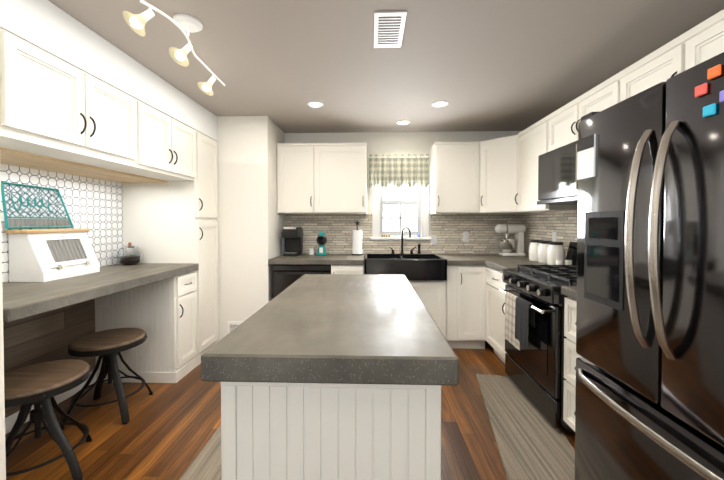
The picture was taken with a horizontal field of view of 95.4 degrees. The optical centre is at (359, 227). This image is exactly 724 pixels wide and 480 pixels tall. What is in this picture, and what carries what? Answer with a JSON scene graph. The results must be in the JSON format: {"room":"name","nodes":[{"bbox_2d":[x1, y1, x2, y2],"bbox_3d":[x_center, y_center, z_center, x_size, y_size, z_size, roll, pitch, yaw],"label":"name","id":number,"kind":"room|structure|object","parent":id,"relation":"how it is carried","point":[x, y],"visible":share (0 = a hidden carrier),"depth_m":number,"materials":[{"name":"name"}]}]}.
{"room":"kitchen","nodes":[
{"label":"kitchen","id":0,"kind":"room"},
{"bbox_2d":[216,116,283,340],"bbox_3d":[-1.525,0.048,3.709,1.200,2.380,0.650,0,1,2],"label":"wall","id":1,"kind":"structure","parent":0,"point":[250,219],"depth_m":3.37,"materials":[{"name":"white paint"}]},
{"bbox_2d":[227,321,243,333],"bbox_3d":[-1.234,1.046,3.381,0.255,0.175,0.016,0,1,2],"label":"air vent","id":2,"kind":"object","parent":1,"relation":"in","point":[232,325],"visible":0.33,"depth_m":3.38,"materials":[{"name":"white"}]},
{"bbox_2d":[5,341,574,479],"bbox_3d":[-0.186,1.310,1.182,4.290,0.060,5.890,0,1,2],"label":"floor","id":3,"kind":"structure","parent":0,"point":[167,431],"depth_m":2.03,"materials":[{"name":"brown wood"}]},
{"bbox_2d":[0,176,5,479],"bbox_3d":[-1.849,0.215,1.181,0.720,2.130,0.470,0,1,2],"label":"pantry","id":4,"kind":"object","parent":3,"relation":"on","point":[2,443],"visible":1,"depth_m":1.39,"materials":[{"name":"white wood"}]},
{"bbox_2d":[4,359,91,479],"bbox_3d":[-1.664,1.016,1.703,0.536,0.510,0.536,0,1,2],"label":"stool","id":5,"kind":"object","parent":3,"relation":"on","point":[39,386],"visible":0.96,"depth_m":1.67,"materials":[{"name":"brown wood"}]},
{"bbox_2d":[60,328,152,430],"bbox_3d":[-1.725,1.007,2.276,0.460,0.510,0.460,0,1,2],"label":"stool","id":6,"kind":"object","parent":3,"relation":"on","point":[107,347],"visible":0.98,"depth_m":2.20,"materials":[{"name":"brown wood"}]},
{"bbox_2d":[95,271,197,382],"bbox_3d":[-1.793,0.818,2.822,0.720,0.868,0.322,0,1,2],"label":"base cabinet","id":7,"kind":"object","parent":3,"relation":"on","point":[162,314],"visible":0.79,"depth_m":2.67,"materials":[{"name":"white wood"}]},
{"bbox_2d":[2,263,198,321],"bbox_3d":[-1.823,0.363,2.198,0.702,0.060,1.556,0,1,2],"label":"countertop","id":8,"kind":"structure","parent":7,"relation":"on","point":[22,300],"depth_m":1.93,"materials":[{"name":"concrete"}]},
{"bbox_2d":[5,229,99,281],"bbox_3d":[-2.048,0.170,2.242,0.236,0.322,0.460,0,1,2],"label":"bread box","id":9,"kind":"object","parent":8,"relation":"on","point":[40,255],"visible":1,"depth_m":2.11,"materials":[{"name":"white"}]},
{"bbox_2d":[1,181,73,228],"bbox_3d":[-2.140,-0.140,2.210,0.049,0.287,0.458,0,1,2],"label":"family sign","id":10,"kind":"object","parent":9,"relation":"on","point":[55,222],"visible":1,"depth_m":2.15,"materials":[{"name":"teal paint"}]},
{"bbox_2d":[117,242,141,264],"bbox_3d":[-2.004,0.223,2.872,0.184,0.195,0.184,0,1,2],"label":"candy jar","id":11,"kind":"object","parent":8,"relation":"on","point":[129,254],"visible":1,"depth_m":2.81,"materials":[{"name":"clear glass"}]},
{"bbox_2d":[122,131,218,365],"bbox_3d":[-1.781,0.181,3.183,0.720,2.130,0.417,0,1,2],"label":"pantry","id":12,"kind":"object","parent":3,"relation":"on","point":[172,222],"visible":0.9,"depth_m":2.98,"materials":[{"name":"white wood"}]},
{"bbox_2d":[180,424,221,479],"bbox_3d":[-0.672,1.274,1.173,0.500,0.011,2.400,0,1,2],"label":"rug","id":13,"kind":"object","parent":3,"relation":"on","point":[205,464],"depth_m":1.76,"materials":[{"name":"beige fabric"}]},
{"bbox_2d":[272,264,330,298],"bbox_3d":[-0.592,0.805,3.661,0.600,0.866,0.607,0,1,2],"label":"dishwasher","id":14,"kind":"object","parent":3,"relation":"on","point":[284,277],"visible":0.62,"depth_m":3.36,"materials":[{"name":"black metal"}]},
{"bbox_2d":[221,386,440,479],"bbox_3d":[-0.065,0.850,1.653,0.650,0.844,1.366,0,1,2],"label":"kitchen island","id":15,"kind":"object","parent":3,"relation":"on","point":[268,432],"depth_m":0.97,"materials":[{"name":"white wood"}]},
{"bbox_2d":[201,274,458,389],"bbox_3d":[-0.065,0.388,1.651,0.730,0.080,1.455,0,1,2],"label":"island countertop","id":16,"kind":"structure","parent":15,"relation":"on","point":[323,329],"depth_m":1.04,"materials":[{"name":"grey concrete"}]},
{"bbox_2d":[331,265,363,273],"bbox_3d":[-0.083,0.804,3.670,0.403,0.868,0.650,0,1,2],"label":"base cabinet","id":17,"kind":"object","parent":3,"relation":"on","point":[335,269],"depth_m":3.34,"materials":[{"name":"white wood"}]},
{"bbox_2d":[409,281,446,339],"bbox_3d":[0.468,0.881,3.652,0.830,0.715,0.650,0,1,2],"label":"base cabinet","id":18,"kind":"object","parent":3,"relation":"on","point":[433,294],"depth_m":3.33,"materials":[{"name":"white wood"}]},
{"bbox_2d":[447,265,486,348],"bbox_3d":[1.055,0.805,3.631,0.475,0.868,0.650,0,1,2],"label":"base cabinet","id":19,"kind":"object","parent":3,"relation":"on","point":[455,304],"depth_m":3.32,"materials":[{"name":"white wood"}]},
{"bbox_2d":[268,254,481,264],"bbox_3d":[0.498,0.344,3.636,2.844,0.050,0.662,0,1,2],"label":"countertop","id":20,"kind":"structure","parent":19,"relation":"on","point":[302,259],"depth_m":3.36,"materials":[{"name":"stone"}]},
{"bbox_2d":[281,227,302,255],"bbox_3d":[-0.792,0.151,3.799,0.230,0.328,0.282,0,1,2],"label":"coffee maker","id":21,"kind":"object","parent":20,"relation":"on","point":[291,241],"visible":1,"depth_m":3.79,"materials":[{"name":"black plastic"}]},
{"bbox_2d":[309,248,313,254],"bbox_3d":[-0.569,0.279,3.885,0.066,0.070,0.066,0,1,2],"label":"cup","id":22,"kind":"object","parent":20,"relation":"on","point":[311,251],"visible":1,"depth_m":3.86,"materials":[{"name":"white ceramic"}]},
{"bbox_2d":[316,231,326,255],"bbox_3d":[-0.441,0.176,3.819,0.128,0.278,0.128,0,1,2],"label":"jar","id":23,"kind":"object","parent":20,"relation":"on","point":[321,239],"visible":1,"depth_m":3.78,"materials":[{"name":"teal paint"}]},
{"bbox_2d":[351,221,362,254],"bbox_3d":[-0.030,0.113,3.834,0.140,0.403,0.140,0,1,2],"label":"paper towel holder","id":24,"kind":"object","parent":20,"relation":"on","point":[357,242],"visible":1,"depth_m":3.79,"materials":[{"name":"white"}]},
{"bbox_2d":[389,227,420,253],"bbox_3d":[0.533,0.151,3.876,0.370,0.326,0.106,0,1,2],"label":"faucet","id":25,"kind":"object","parent":20,"relation":"on","point":[411,251],"visible":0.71,"depth_m":3.89,"materials":[{"name":"grey metal"}]},
{"bbox_2d":[364,254,446,280],"bbox_3d":[0.466,0.414,3.576,0.822,0.212,0.588,0,1,2],"label":"farmhouse sink","id":26,"kind":"object","parent":20,"relation":"in","point":[421,267],"visible":0.81,"depth_m":3.28,"materials":[{"name":"black"}]},
{"bbox_2d":[467,254,547,271],"bbox_3d":[1.567,0.350,3.283,0.684,0.050,1.080,0,1,2],"label":"countertop","id":27,"kind":"structure","parent":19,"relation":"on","point":[498,262],"depth_m":3.21,"materials":[{"name":"concrete"}]},
{"bbox_2d":[495,224,525,255],"bbox_3d":[1.710,0.134,3.745,0.347,0.363,0.218,0,1,2],"label":"stand mixer","id":28,"kind":"object","parent":27,"relation":"on","point":[506,246],"visible":1,"depth_m":3.70,"materials":[{"name":"white metal"}]},
{"bbox_2d":[529,240,542,260],"bbox_3d":[1.741,0.221,3.245,0.140,0.206,0.140,0,1,2],"label":"canister","id":29,"kind":"object","parent":27,"relation":"on","point":[533,246],"visible":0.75,"depth_m":3.20,"materials":[{"name":"white ceramic"}]},
{"bbox_2d":[537,241,552,263],"bbox_3d":[1.735,0.224,3.075,0.140,0.206,0.140,0,1,2],"label":"canister","id":30,"kind":"object","parent":27,"relation":"on","point":[542,251],"visible":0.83,"depth_m":3.03,"materials":[{"name":"white ceramic"}]},
{"bbox_2d":[547,242,564,264],"bbox_3d":[1.729,0.227,2.905,0.140,0.206,0.140,0,1,2],"label":"canister","id":31,"kind":"object","parent":27,"relation":"on","point":[555,251],"visible":0.81,"depth_m":2.85,"materials":[{"name":"white ceramic"}]},
{"bbox_2d":[556,260,563,264],"bbox_3d":[1.695,0.302,2.792,0.056,0.060,0.055,0,1,2],"label":"cup","id":32,"kind":"object","parent":27,"relation":"on","point":[559,262],"visible":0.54,"depth_m":2.77,"materials":[{"name":"white ceramic"}]},
{"bbox_2d":[565,260,571,264],"bbox_3d":[1.760,0.302,2.780,0.056,0.060,0.055,0,1,2],"label":"cup","id":33,"kind":"object","parent":27,"relation":"on","point":[568,262],"visible":0.54,"depth_m":2.76,"materials":[{"name":"white ceramic"}]},
{"bbox_2d":[566,241,576,264],"bbox_3d":[1.842,0.227,2.846,0.064,0.212,0.170,0,1,2],"label":"tablet stand","id":34,"kind":"object","parent":27,"relation":"on","point":[572,252],"visible":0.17,"depth_m":2.85,"materials":[{"name":"black"}]},
{"bbox_2d":[486,267,506,362],"bbox_3d":[1.575,0.815,3.025,0.650,0.868,0.530,0,1,2],"label":"base cabinet","id":35,"kind":"object","parent":3,"relation":"on","point":[495,318],"depth_m":3.06,"materials":[{"name":"white wood"}]},
{"bbox_2d":[476,373,574,479],"bbox_3d":[0.925,1.268,1.499,0.420,0.011,2.600,0,1,12],"label":"rug","id":36,"kind":"object","parent":3,"relation":"on","point":[532,442],"visible":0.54,"depth_m":1.99,"materials":[{"name":"beige fabric"}]},
{"bbox_2d":[499,265,576,431],"bbox_3d":[1.492,0.770,2.362,0.726,0.920,0.760,0,1,2],"label":"stove","id":37,"kind":"object","parent":3,"relation":"on","point":[534,371],"visible":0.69,"depth_m":2.17,"materials":[{"name":"black metal"}]},
{"bbox_2d":[505,292,519,350],"bbox_3d":[1.139,0.679,2.433,0.038,0.360,0.260,0,1,2],"label":"plaid towel","id":38,"kind":"object","parent":37,"relation":"hanging from","point":[510,298],"visible":0.6,"depth_m":2.46,"materials":[{"name":"white fabric"}]},
{"bbox_2d":[515,297,534,347],"bbox_3d":[1.133,0.644,2.272,0.048,0.296,0.200,0,1,2],"label":"towel","id":39,"kind":"object","parent":37,"relation":"hanging from","point":[524,314],"visible":0.94,"depth_m":2.25,"materials":[{"name":"black fabric"}]},
{"bbox_2d":[563,297,582,431],"bbox_3d":[1.533,0.836,1.777,0.650,0.868,0.368,0,1,2],"label":"base cabinet","id":40,"kind":"object","parent":3,"relation":"on","point":[570,304],"depth_m":1.91,"materials":[{"name":"white wood"}]},
{"bbox_2d":[561,286,576,299],"bbox_3d":[1.526,0.375,1.774,0.662,0.050,0.376,0,1,2],"label":"countertop","id":41,"kind":"structure","parent":40,"relation":"on","point":[570,291],"depth_m":1.89,"materials":[{"name":"stone"}]},
{"bbox_2d":[575,52,723,479],"bbox_3d":[1.380,0.384,1.108,0.875,1.795,0.920,0,1,2],"label":"fridge","id":42,"kind":"object","parent":3,"relation":"on","point":[649,401],"visible":1,"depth_m":1.13,"materials":[{"name":"black metal"}]},
{"bbox_2d":[48,0,723,132],"bbox_3d":[-0.186,-1.130,1.141,4.290,0.060,5.890,0,1,2],"label":"ceiling","id":43,"kind":"structure","parent":0,"point":[499,65],"depth_m":2.11,"materials":[{"name":"beige paint"}]},
{"bbox_2d":[123,0,224,95],"bbox_3d":[-0.970,-1.002,1.927,0.240,0.221,0.977,0,1,2],"label":"track light","id":44,"kind":"object","parent":43,"relation":"attached to","point":[136,23],"visible":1,"depth_m":1.75,"materials":[{"name":"white plastic"}]},
{"bbox_2d":[307,101,322,107],"bbox_3d":[-0.408,-1.128,3.015,0.150,0.006,0.150,0,1,2],"label":"recessed light","id":45,"kind":"object","parent":43,"relation":"in","point":[314,104],"visible":1,"depth_m":3.01,"materials":[{"name":"white"}]},
{"bbox_2d":[373,11,406,47],"bbox_3d":[0.163,-1.105,1.855,0.170,0.012,0.340,0,1,2],"label":"ceiling vent","id":46,"kind":"object","parent":43,"relation":"in","point":[389,27],"visible":1,"depth_m":1.82,"materials":[{"name":"white metal"}]},
{"bbox_2d":[396,120,409,124],"bbox_3d":[0.471,-1.137,3.566,0.150,0.006,0.150,0,1,2],"label":"recessed light","id":47,"kind":"object","parent":43,"relation":"in","point":[404,122],"visible":1,"depth_m":3.56,"materials":[{"name":"white plastic"}]},
{"bbox_2d":[432,101,448,106],"bbox_3d":[0.733,-1.128,3.006,0.150,0.006,0.150,0,1,2],"label":"recessed light","id":48,"kind":"object","parent":43,"relation":"in","point":[440,104],"visible":1,"depth_m":3.01,"materials":[{"name":"white plastic"}]},
{"bbox_2d":[284,131,520,283],"bbox_3d":[-0.088,0.042,4.045,4.050,2.380,0.120,0,1,2],"label":"wall","id":49,"kind":"structure","parent":0,"point":[400,142],"depth_m":3.95,"materials":[{"name":"white paint"}]},
{"bbox_2d":[277,143,366,213],"bbox_3d":[-0.420,-0.554,3.799,0.998,0.780,0.371,0,1,2],"label":"upper cabinet","id":50,"kind":"object","parent":49,"relation":"attached to","point":[321,178],"visible":1,"depth_m":3.65,"materials":[{"name":"white wood"}]},
{"bbox_2d":[371,183,430,239],"bbox_3d":[0.490,-0.340,3.988,0.720,0.965,0.142,0,1,2],"label":"window","id":51,"kind":"structure","parent":49,"relation":"in","point":[395,211],"depth_m":3.99,"materials":[{"name":"white glass"}]},
{"bbox_2d":[368,154,429,188],"bbox_3d":[0.463,-0.663,3.894,0.730,0.406,0.080,0,1,2],"label":"valance curtain","id":52,"kind":"object","parent":51,"relation":"hanging from","point":[398,170],"visible":0.98,"depth_m":3.88,"materials":[{"name":"fabric"}]},
{"bbox_2d":[284,214,519,253],"bbox_3d":[0.509,0.073,3.958,2.850,0.479,0.014,0,1,2],"label":"backsplash","id":53,"kind":"structure","parent":49,"relation":"attached to","point":[448,230],"depth_m":3.95,"materials":[{"name":"tile"}]},
{"bbox_2d":[431,235,436,244],"bbox_3d":[0.884,0.149,3.932,0.070,0.116,0.013,0,1,2],"label":"electrical outlet plate","id":54,"kind":"object","parent":49,"relation":"attached to","point":[433,237],"depth_m":3.93,"materials":[{"name":"white plastic"}]},
{"bbox_2d":[463,232,468,241],"bbox_3d":[1.263,0.106,3.907,0.070,0.123,0.035,0,1,2],"label":"electrical outlet plate","id":55,"kind":"object","parent":49,"relation":"attached to","point":[466,238],"depth_m":3.89,"materials":[{"name":"white plastic"}]},
{"bbox_2d":[429,135,545,213],"bbox_3d":[1.372,-0.551,3.615,1.098,0.780,0.615,0,1,2],"label":"upper cabinet","id":56,"kind":"object","parent":49,"relation":"attached to","point":[473,177],"visible":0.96,"depth_m":3.59,"materials":[{"name":"white wood"}]},
{"bbox_2d":[520,211,577,259],"bbox_3d":[1.886,0.094,2.722,0.014,0.479,2.310,0,1,2],"label":"backsplash","id":57,"kind":"structure","parent":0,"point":[539,226],"depth_m":3.28,"materials":[{"name":"tile"}]},
{"bbox_2d":[552,232,556,241],"bbox_3d":[1.892,0.098,3.202,0.007,0.115,0.070,0,1,2],"label":"electrical outlet plate","id":58,"kind":"object","parent":57,"relation":"attached to","point":[554,234],"depth_m":3.19,"materials":[{"name":"white plastic"}]},
{"bbox_3d":[1.897,0.091,1.091,0.120,2.380,5.890,0,1,2],"label":"wall","id":59,"kind":"structure","parent":0,"visible":0},
{"bbox_2d":[515,116,577,211],"bbox_3d":[1.731,-0.546,3.016,0.340,0.790,0.568,0,1,2],"label":"upper cabinet","id":60,"kind":"object","parent":59,"relation":"attached to","point":[532,141],"depth_m":3.02,"materials":[{"name":"white wood"}]},
{"bbox_2d":[547,80,606,151],"bbox_3d":[1.707,-0.764,2.303,0.340,0.330,0.848,0,1,2],"label":"upper cabinet","id":61,"kind":"object","parent":59,"relation":"attached to","point":[562,124],"depth_m":2.40,"materials":[{"name":"white wood"}]},
{"bbox_2d":[537,141,577,204],"bbox_3d":[1.650,-0.388,2.337,0.456,0.407,0.760,0,1,2],"label":"microwave","id":62,"kind":"object","parent":61,"relation":"attached to","point":[557,178],"visible":0.38,"depth_m":2.42,"materials":[{"name":"black metal"}]},
{"bbox_2d":[607,44,666,107],"bbox_3d":[1.687,-0.755,1.734,0.340,0.330,0.510,0,1,2],"label":"upper cabinet","id":63,"kind":"object","parent":59,"relation":"attached to","point":[651,70],"depth_m":1.81,"materials":[{"name":"white wood"}]},
{"bbox_2d":[667,9,723,78],"bbox_3d":[1.665,-0.744,1.085,0.340,0.330,1.010,0,1,2],"label":"upper cabinet","id":64,"kind":"object","parent":59,"relation":"attached to","point":[703,41],"depth_m":1.48,"materials":[{"name":"white wood"}]},
{"bbox_3d":[-2.270,0.089,1.233,0.120,2.380,5.890,0,1,2],"label":"wall","id":65,"kind":"structure","parent":0,"visible":0},
{"bbox_2d":[3,299,95,433],"bbox_3d":[-2.174,0.831,2.058,0.016,0.868,1.240,0,1,2],"label":"wall paneling","id":66,"kind":"structure","parent":65,"relation":"attached to","point":[53,335],"depth_m":2.27,"materials":[{"name":"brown wood"}]},
{"bbox_2d":[0,164,122,282],"bbox_3d":[-2.174,-0.052,2.203,0.006,0.770,1.560,0,1,2],"label":"backsplash","id":67,"kind":"structure","parent":65,"relation":"attached to","point":[94,206],"depth_m":2.51,"materials":[{"name":"white tile"}]},
{"bbox_2d":[0,28,147,167],"bbox_3d":[-1.842,-0.646,1.840,0.689,0.430,0.873,0,1,2],"label":"upper cabinet","id":68,"kind":"object","parent":65,"relation":"attached to","point":[57,115],"depth_m":1.72,"materials":[{"name":"white wood"}]},
{"bbox_2d":[0,0,216,140],"bbox_3d":[-1.847,-0.986,1.824,0.679,0.246,3.097,0,1,2],"label":"soffit","id":69,"kind":"structure","parent":65,"relation":"attached to","point":[51,28],"depth_m":1.88,"materials":[{"name":"white paint"}]},
{"bbox_2d":[64,105,195,179],"bbox_3d":[-1.817,-0.658,2.557,0.689,0.430,0.803,0,1,2],"label":"upper cabinet","id":70,"kind":"object","parent":65,"relation":"attached to","point":[171,143],"depth_m":2.54,"materials":[{"name":"white wood"}]}
]}

